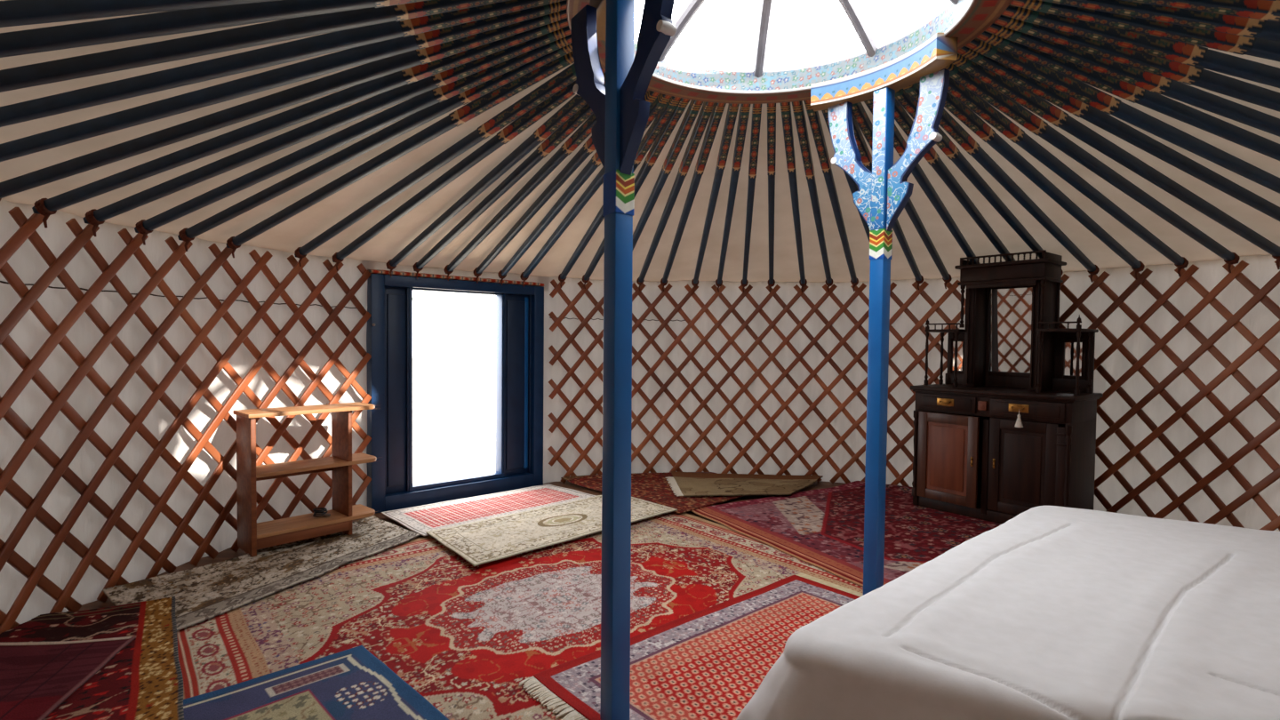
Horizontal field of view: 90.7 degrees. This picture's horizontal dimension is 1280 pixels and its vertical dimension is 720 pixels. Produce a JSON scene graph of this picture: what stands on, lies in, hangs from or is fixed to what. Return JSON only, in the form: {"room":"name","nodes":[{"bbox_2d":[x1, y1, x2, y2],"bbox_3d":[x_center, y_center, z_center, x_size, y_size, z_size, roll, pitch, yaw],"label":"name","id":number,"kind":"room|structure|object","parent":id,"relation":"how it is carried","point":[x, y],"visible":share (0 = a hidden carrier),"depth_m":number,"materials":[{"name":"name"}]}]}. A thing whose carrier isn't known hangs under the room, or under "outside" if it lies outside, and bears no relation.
{"room":"traditional dwelling","nodes":[
{"label":"traditional dwelling","id":0,"kind":"room"},
{"bbox_2d":[0,199,367,623],"bbox_3d":[-2.102,0.212,2.495,0.548,1.660,3.366,1,2,3],"label":"wall","id":1,"kind":"structure","parent":0,"point":[29,334],"depth_m":2.95,"materials":[{"name":"wood"}]},
{"bbox_2d":[68,480,845,611],"bbox_3d":[0.582,1.100,2.380,6.120,0.050,6.120,1,2,0],"label":"floor","id":2,"kind":"structure","parent":0,"point":[228,554],"depth_m":3.98,"materials":[{"name":"brown wood"}]},
{"bbox_2d":[0,207,371,633],"bbox_3d":[-2.014,0.243,2.334,0.630,1.611,3.497,1,2,0],"label":"lattice panel","id":3,"kind":"object","parent":2,"relation":"on","point":[35,576],"visible":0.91,"depth_m":2.87,"materials":[{"name":"brown wood"}]},
{"bbox_2d":[0,280,356,308],"bbox_3d":[-2.135,-0.298,2.786,0.314,0.016,2.613,1,2,9],"label":"cord","id":4,"kind":"object","parent":3,"relation":"attached to","point":[3,282],"visible":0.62,"depth_m":2.96,"materials":[{"name":"fabric"}]},
{"bbox_2d":[380,484,595,535],"bbox_3d":[-0.963,0.970,4.229,1.310,0.011,0.627,-1,3,-44],"label":"rug","id":5,"kind":"object","parent":2,"relation":"on","point":[422,519],"visible":0.94,"depth_m":4.15,"materials":[{"name":"fabric"}]},
{"bbox_2d":[176,512,863,719],"bbox_3d":[-0.345,1.045,2.753,2.758,0.014,2.409,-1,2,-40],"label":"rug","id":6,"kind":"object","parent":2,"relation":"on","point":[464,636],"visible":0.52,"depth_m":2.63,"materials":[{"name":"fabric"}]},
{"bbox_2d":[102,515,420,631],"bbox_3d":[-1.722,0.978,3.130,0.548,0.062,1.460,1,2,25],"label":"rug","id":7,"kind":"object","parent":6,"relation":"on","point":[203,593],"visible":0.94,"depth_m":2.95,"materials":[{"name":"fabric"}]},
{"bbox_2d":[232,402,382,556],"bbox_3d":[-1.801,0.621,3.481,0.247,0.720,0.693,2,2,42],"label":"shelf unit","id":8,"kind":"object","parent":7,"relation":"on","point":[252,536],"visible":1,"depth_m":3.38,"materials":[{"name":"orange wood"}]},
{"bbox_2d":[312,507,330,516],"bbox_3d":[-1.772,0.849,3.524,0.098,0.049,0.073,1,2,0],"label":"coiled cable","id":9,"kind":"object","parent":8,"relation":"on","point":[321,512],"visible":1,"depth_m":3.50,"materials":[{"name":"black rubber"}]},
{"bbox_2d":[183,645,448,719],"bbox_3d":[-1.008,1.053,1.737,0.797,0.022,0.815,-1,3,-44],"label":"rug","id":10,"kind":"object","parent":6,"relation":"on","point":[353,684],"visible":0.99,"depth_m":1.95,"materials":[{"name":"fabric"}]},
{"bbox_2d":[0,595,183,719],"bbox_3d":[-1.850,1.019,1.679,1.032,0.040,1.705,-1,2,-37],"label":"rug","id":11,"kind":"object","parent":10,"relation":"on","point":[144,680],"visible":0.7,"depth_m":2.14,"materials":[{"name":"fabric"}]},
{"bbox_2d":[0,635,135,719],"bbox_3d":[-1.924,1.008,1.763,0.489,0.032,0.982,0,2,-15],"label":"rug","id":12,"kind":"object","parent":11,"relation":"on","point":[36,677],"visible":1,"depth_m":2.04,"materials":[{"name":"fabric"}]},
{"bbox_2d":[426,495,677,566],"bbox_3d":[-0.494,0.977,3.811,1.481,0.014,0.655,-1,2,-44],"label":"rug","id":13,"kind":"object","parent":6,"relation":"on","point":[479,542],"visible":0.91,"depth_m":3.64,"materials":[{"name":"fabric"}]},
{"bbox_2d":[518,572,863,719],"bbox_3d":[0.499,1.059,2.205,1.563,0.017,0.954,-1,2,-40],"label":"rug","id":14,"kind":"object","parent":6,"relation":"on","point":[708,663],"visible":0.59,"depth_m":2.21,"materials":[{"name":"fabric"}]},
{"bbox_2d":[571,0,676,719],"bbox_3d":[-0.049,-0.102,1.957,0.269,2.309,0.678,-1,2,-36],"label":"column","id":15,"kind":"structure","parent":14,"relation":"on","point":[620,108],"depth_m":1.84,"materials":[{"name":"paint"}]},
{"bbox_2d":[810,32,957,595],"bbox_3d":[0.998,-0.092,2.696,0.160,2.296,0.674,-1,2,-35],"label":"column","id":16,"kind":"structure","parent":14,"relation":"on","point":[883,193],"depth_m":2.69,"materials":[{"name":"paint"}]},
{"bbox_2d":[566,0,1012,103],"bbox_3d":[0.508,-1.421,2.301,1.540,0.399,1.540,1,2,0],"label":"ring","id":17,"kind":"object","parent":16,"relation":"on","point":[965,20],"visible":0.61,"depth_m":2.79,"materials":[{"name":"paint"}]},
{"bbox_2d":[0,0,279,27],"bbox_3d":[-1.076,-0.869,1.546,2.063,0.822,0.061,0,2,-26],"label":"pole","id":18,"kind":"object","parent":17,"relation":"attached to","point":[12,12],"visible":1,"depth_m":1.44,"materials":[{"name":"blue paint"}]},
{"bbox_2d":[0,0,429,57],"bbox_3d":[-1.122,-0.872,1.651,2.061,0.822,0.061,0,2,-23],"label":"pole","id":19,"kind":"object","parent":17,"relation":"attached to","point":[172,22],"visible":1,"depth_m":1.60,"materials":[{"name":"blue paint"}]},
{"bbox_2d":[0,0,510,92],"bbox_3d":[-1.168,-0.877,1.780,2.057,0.821,0.061,0,2,-18],"label":"pole","id":20,"kind":"object","parent":17,"relation":"attached to","point":[162,52],"visible":0.91,"depth_m":1.76,"materials":[{"name":"blue paint"}]},
{"bbox_2d":[0,0,564,127],"bbox_3d":[-1.206,-0.881,1.919,2.055,0.821,0.061,0,2,-14],"label":"pole","id":21,"kind":"object","parent":17,"relation":"attached to","point":[332,42],"visible":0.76,"depth_m":1.91,"materials":[{"name":"blue paint"}]},
{"bbox_2d":[0,0,567,161],"bbox_3d":[-1.232,-0.886,2.064,2.053,0.821,0.061,0,2,-9],"label":"pole","id":22,"kind":"object","parent":17,"relation":"attached to","point":[356,56],"visible":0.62,"depth_m":2.05,"materials":[{"name":"blue paint"}]},
{"bbox_2d":[0,9,567,200],"bbox_3d":[-1.247,-0.891,2.213,2.052,0.821,0.061,1,2,-3],"label":"pole","id":23,"kind":"object","parent":17,"relation":"attached to","point":[381,68],"visible":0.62,"depth_m":2.20,"materials":[{"name":"blue paint"}]},
{"bbox_2d":[32,18,568,227],"bbox_3d":[-1.249,-0.896,2.347,2.054,0.822,0.061,1,2,1],"label":"pole","id":24,"kind":"object","parent":17,"relation":"attached to","point":[46,207],"visible":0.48,"depth_m":2.34,"materials":[{"name":"blue paint"}]},
{"bbox_2d":[83,25,571,236],"bbox_3d":[-1.243,-0.899,2.480,2.052,0.821,0.061,1,2,5],"label":"pole","id":25,"kind":"object","parent":17,"relation":"attached to","point":[94,217],"visible":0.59,"depth_m":2.47,"materials":[{"name":"blue paint"}]},
{"bbox_2d":[134,34,571,245],"bbox_3d":[-1.224,-0.904,2.619,2.054,0.822,0.061,1,2,10],"label":"pole","id":26,"kind":"object","parent":17,"relation":"attached to","point":[415,104],"visible":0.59,"depth_m":2.60,"materials":[{"name":"blue paint"}]},
{"bbox_2d":[177,43,572,251],"bbox_3d":[-1.198,-0.907,2.746,2.055,0.821,0.061,1,2,15],"label":"pole","id":27,"kind":"object","parent":17,"relation":"attached to","point":[419,118],"visible":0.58,"depth_m":2.73,"materials":[{"name":"blue paint"}]},
{"bbox_2d":[225,51,574,258],"bbox_3d":[-1.152,-0.912,2.900,2.060,0.822,0.061,1,2,20],"label":"pole","id":28,"kind":"object","parent":17,"relation":"attached to","point":[472,109],"visible":0.79,"depth_m":2.84,"materials":[{"name":"blue paint"}]},
{"bbox_2d":[294,63,576,266],"bbox_3d":[-1.057,-0.918,3.126,2.065,0.822,0.061,2,2,28],"label":"pole","id":29,"kind":"object","parent":17,"relation":"attached to","point":[567,76],"visible":0.77,"depth_m":3.01,"materials":[{"name":"blue paint"}]},
{"bbox_2d":[332,67,605,271],"bbox_3d":[-0.985,-0.921,3.256,2.069,0.822,0.061,2,2,33],"label":"pole","id":30,"kind":"object","parent":17,"relation":"attached to","point":[534,115],"visible":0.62,"depth_m":3.16,"materials":[{"name":"blue paint"}]},
{"bbox_2d":[558,96,681,287],"bbox_3d":[-0.210,-0.935,3.950,0.061,0.822,2.111,0,2,-23],"label":"pole","id":31,"kind":"object","parent":17,"relation":"attached to","point":[662,117],"visible":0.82,"depth_m":3.40,"materials":[{"name":"blue paint"}]},
{"bbox_2d":[582,97,689,288],"bbox_3d":[-0.102,-0.935,3.997,0.061,0.822,2.118,0,2,-19],"label":"pole","id":32,"kind":"object","parent":17,"relation":"attached to","point":[662,138],"visible":0.77,"depth_m":3.46,"materials":[{"name":"blue paint"}]},
{"bbox_2d":[632,99,703,249],"bbox_3d":[0.049,-0.935,4.047,0.061,0.822,2.128,0,2,-13],"label":"pole","id":33,"kind":"object","parent":17,"relation":"attached to","point":[694,107],"visible":0.84,"depth_m":3.52,"materials":[{"name":"blue paint"}]},
{"bbox_2d":[636,101,715,290],"bbox_3d":[0.175,-0.935,4.079,0.061,0.822,2.134,0,2,-10],"label":"pole","id":34,"kind":"object","parent":17,"relation":"attached to","point":[707,108],"visible":0.92,"depth_m":3.66,"materials":[{"name":"blue paint"}]},
{"bbox_2d":[660,102,726,291],"bbox_3d":[0.297,-0.934,4.101,0.061,0.822,2.141,0,2,-5],"label":"pole","id":35,"kind":"object","parent":17,"relation":"attached to","point":[718,108],"visible":0.84,"depth_m":3.68,"materials":[{"name":"blue paint"}]},
{"bbox_2d":[691,103,739,291],"bbox_3d":[0.458,-0.933,4.117,0.061,0.822,2.149,1,2,0],"label":"pole","id":36,"kind":"object","parent":17,"relation":"attached to","point":[732,108],"visible":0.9,"depth_m":3.70,"materials":[{"name":"blue paint"}]},
{"bbox_2d":[715,104,750,292],"bbox_3d":[0.582,-0.931,4.119,0.061,0.822,2.156,1,2,4],"label":"pole","id":37,"kind":"object","parent":17,"relation":"attached to","point":[744,109],"visible":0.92,"depth_m":3.69,"materials":[{"name":"blue paint"}]},
{"bbox_2d":[740,104,761,292],"bbox_3d":[0.712,-0.930,4.112,0.061,0.822,2.165,1,2,8],"label":"pole","id":38,"kind":"object","parent":17,"relation":"attached to","point":[756,108],"visible":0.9,"depth_m":3.68,"materials":[{"name":"blue paint"}]},
{"bbox_2d":[767,103,775,292],"bbox_3d":[0.851,-0.928,4.094,0.061,0.822,2.171,1,2,12],"label":"pole","id":39,"kind":"object","parent":17,"relation":"attached to","point":[771,107],"visible":0.89,"depth_m":3.67,"materials":[{"name":"blue paint"}]},
{"bbox_2d":[780,102,807,292],"bbox_3d":[1.004,-0.925,4.062,0.061,0.822,2.180,1,2,17],"label":"pole","id":40,"kind":"object","parent":17,"relation":"attached to","point":[785,107],"visible":0.84,"depth_m":3.66,"materials":[{"name":"blue paint"}]},
{"bbox_2d":[792,100,832,291],"bbox_3d":[1.126,-0.923,4.025,0.061,0.822,2.188,1,2,21],"label":"pole","id":41,"kind":"object","parent":17,"relation":"attached to","point":[798,110],"visible":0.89,"depth_m":3.62,"materials":[{"name":"blue paint"}]},
{"bbox_2d":[803,99,858,291],"bbox_3d":[1.242,-0.920,3.982,0.061,0.822,2.193,1,2,25],"label":"pole","id":42,"kind":"object","parent":17,"relation":"attached to","point":[813,116],"visible":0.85,"depth_m":3.63,"materials":[{"name":"blue paint"}]},
{"bbox_2d":[821,109,869,240],"bbox_3d":[1.375,-0.917,3.921,0.061,0.822,2.200,2,2,29],"label":"pole","id":43,"kind":"object","parent":17,"relation":"attached to","point":[853,187],"visible":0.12,"depth_m":3.66,"materials":[{"name":"blue paint"}]},
{"bbox_2d":[852,115,923,289],"bbox_3d":[1.506,-0.913,3.847,0.061,0.822,2.207,2,2,34],"label":"pole","id":44,"kind":"object","parent":17,"relation":"attached to","point":[866,157],"visible":0.41,"depth_m":4.03,"materials":[{"name":"blue paint"}]},
{"bbox_2d":[852,102,951,288],"bbox_3d":[1.602,-0.910,3.782,0.061,0.822,2.213,2,2,38],"label":"pole","id":45,"kind":"object","parent":17,"relation":"attached to","point":[861,117],"visible":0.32,"depth_m":3.86,"materials":[{"name":"blue paint"}]},
{"bbox_2d":[864,98,980,263],"bbox_3d":[1.726,-0.906,3.686,0.061,0.822,2.218,2,2,42],"label":"pole","id":46,"kind":"object","parent":17,"relation":"attached to","point":[900,144],"visible":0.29,"depth_m":3.62,"materials":[{"name":"blue paint"}]},
{"bbox_2d":[894,98,1015,261],"bbox_3d":[1.830,-0.902,3.587,2.226,0.823,0.061,-1,2,-43],"label":"pole","id":47,"kind":"object","parent":17,"relation":"attached to","point":[902,118],"visible":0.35,"depth_m":3.47,"materials":[{"name":"blue paint"}]},
{"bbox_2d":[895,88,1063,275],"bbox_3d":[1.922,-0.898,3.488,2.231,0.823,0.061,-1,2,-39],"label":"pole","id":48,"kind":"object","parent":17,"relation":"attached to","point":[903,98],"visible":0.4,"depth_m":3.35,"materials":[{"name":"blue paint"}]},
{"bbox_2d":[903,82,1099,282],"bbox_3d":[2.002,-0.894,3.388,2.235,0.823,0.061,-1,2,-35],"label":"pole","id":49,"kind":"object","parent":17,"relation":"attached to","point":[948,123],"visible":0.62,"depth_m":3.30,"materials":[{"name":"blue paint"}]},
{"bbox_2d":[916,80,1144,279],"bbox_3d":[2.086,-0.889,3.265,2.238,0.822,0.061,0,2,-30],"label":"pole","id":50,"kind":"object","parent":17,"relation":"attached to","point":[953,105],"visible":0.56,"depth_m":3.19,"materials":[{"name":"blue paint"}]},
{"bbox_2d":[947,77,1188,277],"bbox_3d":[2.152,-0.884,3.148,2.243,0.823,0.061,0,2,-26],"label":"pole","id":51,"kind":"object","parent":17,"relation":"attached to","point":[979,106],"visible":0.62,"depth_m":3.06,"materials":[{"name":"blue paint"}]},
{"bbox_2d":[944,63,1239,273],"bbox_3d":[2.213,-0.880,3.018,2.246,0.822,0.061,0,2,-22],"label":"pole","id":52,"kind":"object","parent":17,"relation":"attached to","point":[997,100],"visible":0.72,"depth_m":2.94,"materials":[{"name":"blue paint"}]},
{"bbox_2d":[952,53,1279,269],"bbox_3d":[2.260,-0.875,2.893,2.248,0.822,0.061,0,2,-18],"label":"pole","id":53,"kind":"object","parent":17,"relation":"attached to","point":[1037,105],"visible":0.8,"depth_m":2.82,"materials":[{"name":"blue paint"}]},
{"bbox_2d":[957,46,1279,221],"bbox_3d":[2.301,-0.870,2.753,2.250,0.822,0.061,0,2,-13],"label":"pole","id":54,"kind":"object","parent":17,"relation":"attached to","point":[1099,118],"visible":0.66,"depth_m":2.68,"materials":[{"name":"blue paint"}]},
{"bbox_2d":[964,38,1279,193],"bbox_3d":[2.326,-0.867,2.636,2.252,0.823,0.061,0,2,-10],"label":"pole","id":55,"kind":"object","parent":17,"relation":"attached to","point":[1078,90],"visible":0.83,"depth_m":2.56,"materials":[{"name":"blue paint"}]},
{"bbox_2d":[976,31,1279,160],"bbox_3d":[2.347,-0.862,2.484,2.253,0.823,0.061,0,2,-5],"label":"pole","id":56,"kind":"object","parent":17,"relation":"attached to","point":[1162,104],"visible":0.7,"depth_m":2.43,"materials":[{"name":"blue paint"}]},
{"bbox_2d":[984,24,1279,136],"bbox_3d":[2.354,-0.858,2.360,2.254,0.823,0.061,1,2,-1],"label":"pole","id":57,"kind":"object","parent":17,"relation":"attached to","point":[1156,84],"visible":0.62,"depth_m":2.33,"materials":[{"name":"blue paint"}]},
{"bbox_2d":[992,15,1279,111],"bbox_3d":[2.351,-0.854,2.225,2.254,0.823,0.061,1,2,3],"label":"pole","id":58,"kind":"object","parent":17,"relation":"attached to","point":[1196,76],"visible":0.66,"depth_m":2.23,"materials":[{"name":"blue paint"}]},
{"bbox_2d":[1001,5,1279,87],"bbox_3d":[2.340,-0.849,2.089,2.252,0.822,0.061,1,2,7],"label":"pole","id":59,"kind":"object","parent":17,"relation":"attached to","point":[1182,52],"visible":0.76,"depth_m":2.14,"materials":[{"name":"blue paint"}]},
{"bbox_2d":[1009,0,1279,61],"bbox_3d":[2.311,-0.845,1.929,2.252,0.823,0.061,1,2,12],"label":"pole","id":60,"kind":"object","parent":17,"relation":"attached to","point":[1268,49],"visible":0.7,"depth_m":2.04,"materials":[{"name":"blue paint"}]},
{"bbox_2d":[1038,0,1279,41],"bbox_3d":[2.279,-0.841,1.804,2.250,0.823,0.061,1,2,16],"label":"pole","id":61,"kind":"object","parent":17,"relation":"attached to","point":[1228,24],"visible":0.76,"depth_m":1.95,"materials":[{"name":"blue paint"}]},
{"bbox_2d":[1120,0,1279,22],"bbox_3d":[2.237,-0.838,1.679,2.248,0.823,0.061,1,2,20],"label":"pole","id":62,"kind":"object","parent":17,"relation":"attached to","point":[1265,10],"visible":0.99,"depth_m":1.84,"materials":[{"name":"blue paint"}]},
{"bbox_2d":[560,472,745,513],"bbox_3d":[0.197,0.951,4.889,1.072,0.034,1.261,-1,3,-44],"label":"rug","id":63,"kind":"object","parent":2,"relation":"on","point":[652,487],"visible":0.59,"depth_m":4.64,"materials":[{"name":"fabric"}]},
{"bbox_2d":[665,471,823,496],"bbox_3d":[0.839,0.950,4.842,1.270,0.026,0.753,1,2,0],"label":"rug","id":64,"kind":"object","parent":63,"relation":"on","point":[683,484],"visible":1,"depth_m":4.85,"materials":[{"name":"fabric"}]},
{"bbox_2d":[547,279,965,487],"bbox_3d":[0.974,0.192,4.954,3.352,1.611,0.553,1,2,8],"label":"lattice panel","id":65,"kind":"object","parent":2,"relation":"on","point":[952,288],"visible":0.71,"depth_m":5.14,"materials":[{"name":"brown wood"}]},
{"bbox_2d":[549,316,685,320],"bbox_3d":[-0.170,-0.330,5.128,1.135,0.016,0.062,0,2,-15],"label":"cord","id":66,"kind":"object","parent":65,"relation":"attached to","point":[549,316],"visible":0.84,"depth_m":5.11,"materials":[{"name":"fabric"}]},
{"bbox_2d":[691,480,1001,587],"bbox_3d":[1.766,1.012,3.821,2.243,0.034,2.102,0,2,-30],"label":"rug","id":67,"kind":"object","parent":2,"relation":"on","point":[823,529],"visible":0.49,"depth_m":3.83,"materials":[{"name":"fabric"}]},
{"bbox_2d":[910,249,1102,524],"bbox_3d":[2.334,0.169,4.094,0.490,1.692,0.980,-1,2,-38],"label":"sideboard","id":68,"kind":"object","parent":67,"relation":"on","point":[1012,355],"visible":0.98,"depth_m":3.99,"materials":[{"name":"brown wood"}]},
{"bbox_2d":[925,322,965,332],"bbox_3d":[2.172,-0.222,4.394,0.310,0.059,0.235,-1,2,-38],"label":"shelf","id":69,"kind":"object","parent":68,"relation":"attached to","point":[961,324],"depth_m":4.28,"materials":[{"name":"brown wood"}]},
{"bbox_2d":[952,341,964,370],"bbox_3d":[2.273,-0.028,4.489,0.006,0.212,0.102,-1,2,-38],"label":"mirror","id":70,"kind":"object","parent":68,"relation":"attached to","point":[960,344],"depth_m":4.49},
{"bbox_2d":[910,383,1102,402],"bbox_3d":[2.340,0.209,4.100,0.475,0.038,0.980,-1,2,-38],"label":"countertop","id":71,"kind":"structure","parent":68,"relation":"on","point":[1064,396],"depth_m":3.91,"materials":[{"name":"brown wood"}]},
{"bbox_2d":[991,287,1031,373],"bbox_3d":[2.482,-0.197,4.197,0.034,0.562,0.302,-1,2,-38],"label":"mirror","id":72,"kind":"object","parent":68,"relation":"attached to","point":[1011,307],"depth_m":4.21,"materials":[{"name":"clear glass"}]},
{"bbox_2d":[1014,410,1023,427],"bbox_3d":[2.271,0.351,3.786,0.046,0.106,0.045,1,2,0],"label":"tassel","id":73,"kind":"object","parent":68,"relation":"hanging from","point":[1019,424],"visible":1,"depth_m":3.78,"materials":[{"name":"beige fabric"}]},
{"bbox_2d":[1036,320,1098,332],"bbox_3d":[2.605,-0.200,3.850,0.310,0.059,0.235,-1,2,-38],"label":"shelf","id":74,"kind":"object","parent":68,"relation":"attached to","point":[1043,326],"depth_m":3.79,"materials":[{"name":"brown wood"}]},
{"bbox_2d":[1063,342,1082,375],"bbox_3d":[2.705,-0.007,3.947,0.006,0.212,0.102,-1,2,-38],"label":"mirror","id":75,"kind":"object","parent":68,"relation":"attached to","point":[1069,348],"depth_m":3.95,"materials":[{"name":"clear glass"}]},
{"bbox_2d":[1059,260,1279,530],"bbox_3d":[3.171,0.271,3.196,0.384,1.611,2.808,0,2,-18],"label":"lattice panel","id":76,"kind":"object","parent":2,"relation":"on","point":[1260,295],"visible":0.66,"depth_m":3.65,"materials":[{"name":"brown wood"}]},
{"bbox_2d":[0,0,1279,282],"bbox_3d":[0.603,-0.936,2.316,5.970,0.793,5.970,0,2,-5],"label":"ceiling","id":77,"kind":"structure","parent":0,"point":[302,228],"depth_m":3.44,"materials":[{"name":"fabric"}]},
{"bbox_2d":[538,268,1108,511],"bbox_3d":[1.177,0.172,4.875,3.917,1.660,0.767,1,2,13],"label":"wall","id":78,"kind":"structure","parent":0,"point":[1078,282],"depth_m":5.19,"materials":[{"name":"wood"}]},
{"bbox_2d":[366,269,544,512],"bbox_3d":[-1.278,0.192,4.539,1.305,1.590,0.160,-1,2,-42],"label":"door frame","id":79,"kind":"structure","parent":78,"relation":"in","point":[519,308],"depth_m":4.41,"materials":[{"name":"wood"}]},
{"bbox_2d":[386,72,605,277],"bbox_3d":[-0.861,-0.923,3.436,2.076,0.826,0.061,2,2,41],"label":"pole","id":80,"kind":"object","parent":79,"relation":"on","point":[577,102],"visible":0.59,"depth_m":3.31,"materials":[{"name":"blue paint"}]},
{"bbox_2d":[413,103,592,279],"bbox_3d":[-0.774,-0.925,3.518,2.057,0.827,0.061,2,3,44],"label":"pole","id":81,"kind":"object","parent":79,"relation":"on","point":[559,135],"visible":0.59,"depth_m":3.41,"materials":[{"name":"blue paint"}]},
{"bbox_2d":[443,112,596,280],"bbox_3d":[-0.671,-0.927,3.614,0.061,0.826,2.047,-1,2,-41],"label":"pole","id":82,"kind":"object","parent":79,"relation":"on","point":[584,131],"visible":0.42,"depth_m":3.52,"materials":[{"name":"blue paint"}]},
{"bbox_2d":[472,89,648,283],"bbox_3d":[-0.564,-0.928,3.709,0.061,0.826,2.054,-1,2,-37],"label":"pole","id":83,"kind":"object","parent":79,"relation":"on","point":[588,148],"visible":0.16,"depth_m":3.71,"materials":[{"name":"blue paint"}]},
{"bbox_2d":[497,89,660,285],"bbox_3d":[-0.464,-0.930,3.793,0.061,0.827,2.078,-1,2,-33],"label":"pole","id":84,"kind":"object","parent":79,"relation":"on","point":[651,96],"visible":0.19,"depth_m":3.81,"materials":[{"name":"blue paint"}]},
{"bbox_2d":[520,93,671,287],"bbox_3d":[-0.366,-0.931,3.873,0.061,0.826,2.111,0,2,-30],"label":"pole","id":85,"kind":"object","parent":79,"relation":"on","point":[661,100],"visible":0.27,"depth_m":3.86,"materials":[{"name":"blue paint"}]},
{"bbox_2d":[361,260,549,291],"bbox_3d":[-1.279,-0.604,4.541,1.406,0.140,0.085,-1,2,-40],"label":"trim","id":86,"kind":"structure","parent":78,"relation":"attached to","point":[370,265],"depth_m":4.49,"materials":[{"name":"wood"}]},
{"bbox_2d":[1101,255,1279,531],"bbox_3d":[3.304,0.271,2.446,0.535,1.660,3.278,1,2,-2],"label":"wall","id":87,"kind":"structure","parent":0,"point":[1260,269],"depth_m":3.68,"materials":[{"name":"fabric"}]},
{"bbox_3d":[1.553,0.865,1.484,1.215,0.444,1.080,-1,2,-36],"label":"bed","id":88,"kind":"object","parent":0,"visible":0},
{"bbox_2d":[736,505,1279,719],"bbox_3d":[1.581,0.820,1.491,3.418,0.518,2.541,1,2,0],"label":"quilt","id":89,"kind":"object","parent":88,"relation":"on","point":[1047,612],"visible":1,"depth_m":1.31,"materials":[{"name":"white fabric"}]},
{"label":"outside","id":90,"kind":"structure","parent":0,"visible":0},
{"bbox_2d":[412,358,495,483],"bbox_3d":[0.581,1.215,2.384,80.000,0.040,80.000,1,2,0],"label":"ground","id":91,"kind":"structure","parent":90,"point":[454,399],"depth_m":10.06,"materials":[{"name":"white"}]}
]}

